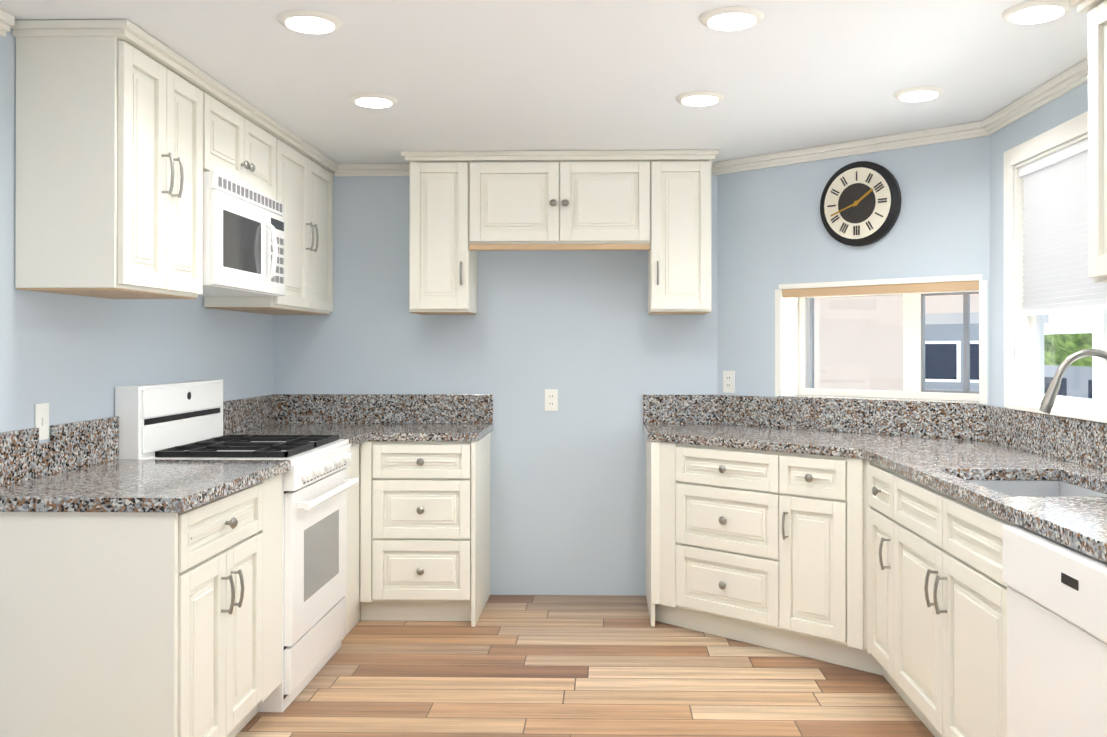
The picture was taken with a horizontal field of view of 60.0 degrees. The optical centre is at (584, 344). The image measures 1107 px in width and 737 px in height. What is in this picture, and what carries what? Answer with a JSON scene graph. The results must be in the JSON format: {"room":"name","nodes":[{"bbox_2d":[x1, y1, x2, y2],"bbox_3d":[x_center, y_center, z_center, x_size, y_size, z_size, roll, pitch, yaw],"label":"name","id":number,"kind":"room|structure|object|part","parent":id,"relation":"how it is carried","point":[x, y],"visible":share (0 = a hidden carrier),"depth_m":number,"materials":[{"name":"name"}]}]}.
{"room":"kitchen","nodes":[
{"label":"kitchen","id":0,"kind":"room"},
{"bbox_2d":[0,28,272,442],"bbox_3d":[-1.801,0.175,1.550,0.100,2.300,7.400,0,0,1],"label":"wall","id":1,"kind":"structure","parent":0,"point":[71,358],"depth_m":3.33,"materials":[{"name":"blue paint"}]},
{"bbox_2d":[0,9,14,36],"bbox_3d":[-1.757,-0.948,0.393,0.040,0.061,4.880,0,0,1],"label":"crown molding","id":2,"kind":"structure","parent":1,"relation":"attached to","point":[7,20],"depth_m":2.81,"materials":[{"name":"white wood"}]},
{"bbox_2d":[35,403,48,439],"bbox_3d":[-1.712,0.245,3.029,0.011,0.115,0.070,0,0,1],"label":"light switch","id":3,"kind":"object","parent":1,"relation":"attached to","point":[42,417],"visible":0.81,"depth_m":3.03,"materials":[{"name":"white plastic"}]},
{"bbox_2d":[10,19,209,302],"bbox_3d":[-1.548,-0.568,3.182,0.326,0.798,0.590,0,0,1],"label":"upper cabinet","id":4,"kind":"object","parent":1,"relation":"attached to","point":[128,132],"depth_m":2.89,"materials":[{"name":"white wood"}]},
{"bbox_2d":[0,394,275,485],"bbox_3d":[-1.687,0.341,3.867,0.020,0.155,2.557,0,0,1],"label":"backsplash","id":5,"kind":"structure","parent":1,"relation":"attached to","point":[71,445],"depth_m":3.20,"materials":[{"name":"grey stone"}]},
{"bbox_2d":[210,76,281,201],"bbox_3d":[-1.533,-0.797,3.863,0.326,0.334,0.770,0,0,1],"label":"upper cabinet","id":6,"kind":"object","parent":1,"relation":"attached to","point":[246,144],"depth_m":3.84,"materials":[{"name":"white wood"}]},
{"bbox_2d":[198,171,284,296],"bbox_3d":[-1.486,-0.419,3.861,0.419,0.415,0.760,0,0,1],"label":"over-the-range microwave","id":7,"kind":"object","parent":6,"relation":"attached to","point":[243,240],"visible":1,"depth_m":3.74,"materials":[{"name":"white"}]},
{"bbox_2d":[204,127,337,314],"bbox_3d":[-1.514,-0.562,4.695,0.326,0.798,0.897,0,0,1],"label":"upper cabinet","id":8,"kind":"object","parent":1,"relation":"attached to","point":[307,176],"depth_m":4.63,"materials":[{"name":"white wood"}]},
{"bbox_2d":[273,172,716,595],"bbox_3d":[-0.420,0.188,5.170,2.500,2.300,0.100,0,0,1],"label":"wall","id":9,"kind":"structure","parent":0,"point":[593,342],"depth_m":5.12,"materials":[{"name":"blue paint"}]},
{"bbox_2d":[334,164,408,176],"bbox_3d":[-1.129,-0.931,5.120,0.415,0.061,0.040,0,0,1],"label":"crown molding","id":10,"kind":"structure","parent":9,"relation":"attached to","point":[343,170],"depth_m":5.11,"materials":[{"name":"white wood"}]},
{"bbox_2d":[276,394,491,421],"bbox_3d":[-1.067,0.345,5.121,1.162,0.155,0.021,0,0,1],"label":"backsplash","id":11,"kind":"structure","parent":9,"relation":"attached to","point":[289,407],"depth_m":5.11,"materials":[{"name":"grey stone"}]},
{"bbox_2d":[545,389,557,410],"bbox_3d":[-0.175,0.298,5.109,0.070,0.115,0.008,0,0,1],"label":"electrical outlet","id":12,"kind":"object","parent":9,"relation":"attached to","point":[551,399],"visible":1,"depth_m":5.11,"materials":[{"name":"white plastic"}]},
{"bbox_2d":[401,150,718,314],"bbox_3d":[-0.119,-0.559,4.928,1.582,0.803,0.368,0,0,1],"label":"upper cabinet","id":13,"kind":"object","parent":9,"relation":"attached to","point":[465,207],"visible":1,"depth_m":4.79,"materials":[{"name":"white wood"}]},
{"bbox_3d":[-0.119,-0.329,4.950,1.510,0.343,0.314,0,0,1],"label":"rail","id":14,"kind":"part","parent":13,"relation":"part of","materials":[{"name":"beige wood"}]},
{"bbox_2d":[0,0,1087,163],"bbox_3d":[-0.027,-1.025,1.515,3.650,0.100,7.400,0,0,1],"label":"ceiling","id":15,"kind":"structure","parent":0,"point":[545,75],"depth_m":3.34,"materials":[{"name":"white paint"}]},
{"bbox_2d":[277,10,342,33],"bbox_3d":[-0.822,-0.962,2.873,0.190,0.015,0.190,0,0,1],"label":"recessed light","id":16,"kind":"object","parent":15,"relation":"in","point":[310,21],"visible":0.98,"depth_m":2.84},
{"bbox_2d":[349,93,397,107],"bbox_3d":[-0.831,-0.959,3.783,0.190,0.015,0.190,0,0,1],"label":"recessed light","id":17,"kind":"object","parent":15,"relation":"in","point":[372,100],"visible":1,"depth_m":3.75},
{"bbox_2d":[676,91,723,105],"bbox_3d":[0.453,-0.959,3.755,0.190,0.015,0.190,0,0,1],"label":"recessed light","id":18,"kind":"object","parent":15,"relation":"in","point":[700,98],"visible":0.98,"depth_m":3.72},
{"bbox_2d":[700,6,763,30],"bbox_3d":[0.438,-0.962,2.845,0.190,0.015,0.190,0,0,1],"label":"recessed light","id":19,"kind":"object","parent":15,"relation":"in","point":[734,18],"visible":0.96,"depth_m":2.82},
{"bbox_2d":[893,86,944,101],"bbox_3d":[1.287,-0.959,3.686,0.190,0.015,0.190,0,0,1],"label":"recessed light","id":20,"kind":"object","parent":15,"relation":"in","point":[916,94],"visible":1,"depth_m":3.65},
{"bbox_2d":[1002,0,1072,23],"bbox_3d":[1.317,-0.962,2.785,0.190,0.015,0.190,0,0,1],"label":"recessed light","id":21,"kind":"object","parent":15,"relation":"in","point":[1035,11],"visible":0.94,"depth_m":2.76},
{"bbox_2d":[235,595,934,736],"bbox_3d":[-0.027,1.375,1.506,3.650,0.100,7.400,0,0,1],"label":"floor","id":22,"kind":"structure","parent":0,"point":[562,666],"depth_m":3.74,"materials":[{"name":"brown wood"}]},
{"bbox_2d":[0,482,267,736],"bbox_3d":[-1.409,0.892,2.933,0.617,0.875,0.667,0,0,1],"label":"base cabinet","id":23,"kind":"object","parent":22,"relation":"on","point":[140,597],"depth_m":2.60,"materials":[{"name":"white wood"}]},
{"bbox_2d":[0,458,290,513],"bbox_3d":[-1.392,0.435,3.024,0.647,0.039,0.885,0,0,1],"label":"countertop","id":24,"kind":"structure","parent":23,"relation":"on","point":[118,486],"depth_m":2.81,"materials":[{"name":"grey stone"}]},
{"bbox_2d":[115,380,358,712],"bbox_3d":[-1.343,0.744,3.854,0.705,1.178,0.770,0,0,1],"label":"stove","id":25,"kind":"object","parent":22,"relation":"on","point":[177,420],"visible":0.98,"depth_m":3.69,"materials":[{"name":"white metal"}]},
{"bbox_2d":[268,474,281,695],"bbox_3d":[-1.400,0.894,3.337,0.617,0.875,0.255,0,0,1],"label":"base cabinet","id":26,"kind":"object","parent":22,"relation":"on","point":[274,484],"depth_m":3.38,"materials":[{"name":"white wood"}]},
{"bbox_2d":[341,446,371,640],"bbox_3d":[-1.348,0.898,4.406,0.672,0.875,0.326,0,0,1],"label":"base cabinet","id":27,"kind":"object","parent":22,"relation":"on","point":[359,496],"depth_m":4.54,"materials":[{"name":"white wood"}]},
{"bbox_2d":[372,434,489,626],"bbox_3d":[-0.791,0.899,4.830,0.567,0.875,0.587,0,0,1],"label":"base cabinet","id":28,"kind":"object","parent":22,"relation":"on","point":[431,508],"depth_m":4.54,"materials":[{"name":"white wood"}]},
{"bbox_2d":[223,422,491,449],"bbox_3d":[-1.087,0.441,4.685,1.182,0.039,0.893,0,0,1],"label":"countertop","id":29,"kind":"structure","parent":28,"relation":"on","point":[362,435],"depth_m":4.57,"materials":[{"name":"grey stone"}]},
{"bbox_2d":[646,439,646,598],"bbox_3d":[1.045,0.899,4.760,1.447,0.875,0.644,0,0,1],"label":"base cabinet","id":30,"kind":"object","parent":22,"relation":"on","point":[646,439],"depth_m":5.02,"materials":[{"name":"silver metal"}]},
{"bbox_2d":[647,447,1006,736],"bbox_3d":[1.016,0.894,3.482,1.447,0.875,2.067,0,0,1],"label":"base cabinet","id":31,"kind":"object","parent":22,"relation":"on","point":[679,594],"depth_m":4.43,"materials":[{"name":"white wood"}]},
{"bbox_2d":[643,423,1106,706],"bbox_3d":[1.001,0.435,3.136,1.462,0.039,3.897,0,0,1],"label":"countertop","id":32,"kind":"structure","parent":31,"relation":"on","point":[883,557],"depth_m":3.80,"materials":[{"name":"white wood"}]},
{"bbox_2d":[967,475,1106,494],"bbox_3d":[1.372,0.542,2.898,0.439,0.200,0.623,0,0,1],"label":"sink","id":33,"kind":"object","parent":32,"relation":"in","point":[1017,484],"depth_m":3.20,"materials":[{"name":"silver metal"}]},
{"bbox_2d":[1039,349,1106,413],"bbox_3d":[1.537,0.213,2.884,0.293,0.400,0.144,0,0,1],"label":"faucet","id":34,"kind":"object","parent":32,"relation":"on","point":[1048,400],"visible":1,"depth_m":2.92,"materials":[{"name":"silver metal"}]},
{"bbox_2d":[1003,525,1106,736],"bbox_3d":[1.379,0.891,2.137,0.646,0.872,0.596,0,0,1],"label":"dishwasher","id":35,"kind":"object","parent":22,"relation":"on","point":[1056,639],"visible":0.9,"depth_m":2.17,"materials":[{"name":"white metal"}]},
{"bbox_2d":[711,395,994,442],"bbox_3d":[1.222,0.343,4.612,1.078,0.155,0.934,0,0,1],"label":"backsplash","id":36,"kind":"structure","parent":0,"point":[742,417],"depth_m":4.51,"materials":[{"name":"grey stone"}]},
{"bbox_2d":[717,136,989,404],"bbox_3d":[1.285,0.186,4.642,1.463,2.300,0.100,0,0,42],"label":"wall","id":37,"kind":"structure","parent":0,"point":[772,233],"depth_m":4.71,"materials":[{"name":"blue paint"}]},
{"bbox_2d":[643,395,710,422],"bbox_3d":[0.510,0.345,5.086,0.393,0.155,0.021,0,0,1],"label":"backsplash","id":38,"kind":"structure","parent":37,"relation":"attached to","point":[656,408],"depth_m":5.08,"materials":[{"name":"grey stone"}]},
{"bbox_2d":[723,371,734,392],"bbox_3d":[0.761,0.197,5.041,0.070,0.115,0.008,0,0,42],"label":"electrical outlet","id":39,"kind":"object","parent":37,"relation":"attached to","point":[728,381],"visible":1,"depth_m":5.04,"materials":[{"name":"white plastic"}]},
{"bbox_2d":[711,121,979,174],"bbox_3d":[1.183,-0.933,4.612,1.050,0.061,0.976,0,0,1],"label":"crown molding","id":40,"kind":"structure","parent":37,"relation":"attached to","point":[967,130],"depth_m":4.55,"materials":[{"name":"white wood"}]},
{"bbox_2d":[820,161,900,245],"bbox_3d":[1.299,-0.664,4.532,0.400,0.400,0.044,0,0,42],"label":"wall clock","id":41,"kind":"object","parent":37,"relation":"attached to","point":[890,208],"visible":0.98,"depth_m":4.49,"materials":[{"name":"black metal"}]},
{"bbox_2d":[830,188,872,215],"bbox_3d":[1.264,-0.670,4.528,0.167,0.114,0.144,0,0,1],"label":"clock hands","id":42,"kind":"object","parent":41,"relation":"attached to","point":[856,203],"visible":1,"depth_m":4.50,"materials":[{"name":"gold metal"}]},
{"bbox_2d":[827,171,886,234],"bbox_3d":[1.284,-0.664,4.514,0.300,0.300,0.002,0,0,42],"label":"clock numerals","id":43,"kind":"object","parent":41,"relation":"attached to","point":[862,210],"visible":1,"depth_m":4.51,"materials":[{"name":"grey"}]},
{"bbox_2d":[775,274,987,404],"bbox_3d":[1.432,-0.004,4.590,1.053,0.660,0.222,0,0,42],"label":"garden window","id":44,"kind":"structure","parent":37,"relation":"in","point":[794,341],"depth_m":4.59,"materials":[{"name":"wood"}]},
{"bbox_3d":[1.432,0.276,4.589,0.909,0.030,0.827,0,0,1],"label":"sill","id":45,"kind":"part","parent":44,"relation":"part of","materials":[{"name":"wood"}]},
{"bbox_3d":[1.499,-0.006,4.652,0.706,0.465,0.609,0,0,1],"label":"glass","id":46,"kind":"part","parent":44,"relation":"part of","materials":[{"name":"clear glass"}]},
{"bbox_2d":[990,81,1087,407],"bbox_3d":[1.738,0.173,1.020,0.100,2.300,6.498,0,0,1],"label":"wall","id":47,"kind":"structure","parent":0,"point":[1067,106],"depth_m":4.03,"materials":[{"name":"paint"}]},
{"bbox_2d":[980,58,1087,136],"bbox_3d":[1.729,-0.937,3.450,0.054,0.061,1.468,0,0,1],"label":"crown molding","id":48,"kind":"structure","parent":47,"relation":"attached to","point":[1068,80],"depth_m":3.63,"materials":[{"name":"white wood"}]},
{"bbox_2d":[987,405,1106,470],"bbox_3d":[1.711,0.336,2.653,0.020,0.155,2.963,0,0,1],"label":"backsplash","id":49,"kind":"structure","parent":47,"relation":"attached to","point":[1073,440],"depth_m":3.53,"materials":[{"name":"grey stone"}]},
{"bbox_2d":[1004,111,1106,422],"bbox_3d":[1.774,-0.270,3.337,0.130,1.058,1.270,0,0,1],"label":"window","id":50,"kind":"structure","parent":47,"relation":"in","point":[1024,356],"depth_m":3.88,"materials":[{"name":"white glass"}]},
{"bbox_2d":[1019,139,1106,314],"bbox_3d":[1.770,-0.417,3.338,0.038,0.597,1.100,0,0,1],"label":"window blinds","id":51,"kind":"object","parent":50,"relation":"attached to","point":[1055,234],"visible":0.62,"depth_m":3.58,"materials":[{"name":"white fabric"}]},
{"bbox_3d":[1.816,-0.234,3.336,0.004,0.890,1.030,0,0,1],"label":"glass","id":52,"kind":"part","parent":50,"relation":"part of","materials":[{"name":"clear glass"}]},
{"bbox_2d":[1077,0,1106,282],"bbox_3d":[1.544,-0.572,2.058,0.326,0.798,1.200,0,0,1],"label":"upper cabinet","id":53,"kind":"object","parent":47,"relation":"attached to","point":[1096,10],"depth_m":2.60,"materials":[{"name":"white wood"}]},
{"label":"outside","id":54,"kind":"structure","parent":0,"visible":0},
{"bbox_2d":[1044,310,1097,398],"bbox_3d":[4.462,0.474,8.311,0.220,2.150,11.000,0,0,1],"label":"patio post","id":55,"kind":"object","parent":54,"point":[1073,325],"depth_m":8.40,"materials":[{"name":"white paint"}]},
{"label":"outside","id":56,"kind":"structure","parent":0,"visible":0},
{"bbox_2d":[808,294,978,390],"bbox_3d":[1.447,-0.797,9.314,5.450,4.700,0.050,0,0,42],"label":"neighboring building","id":57,"kind":"structure","parent":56,"point":[866,374],"depth_m":8.38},
{"bbox_2d":[925,312,1048,390],"bbox_3d":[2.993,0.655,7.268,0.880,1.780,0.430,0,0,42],"label":"house","id":58,"kind":"structure","parent":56,"point":[934,342],"depth_m":7.25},
{"bbox_2d":[1044,333,1091,366],"bbox_3d":[6.044,0.205,9.990,1.399,2.701,8.702,0,0,1],"label":"hedge","id":59,"kind":"object","parent":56,"point":[1063,338],"depth_m":11.12,"materials":[{"name":"green plant"}]},
{"bbox_2d":[1044,365,1092,398],"bbox_3d":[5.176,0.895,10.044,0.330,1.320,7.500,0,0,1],"label":"neighbouring house","id":60,"kind":"structure","parent":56,"point":[1073,372],"depth_m":9.86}
]}

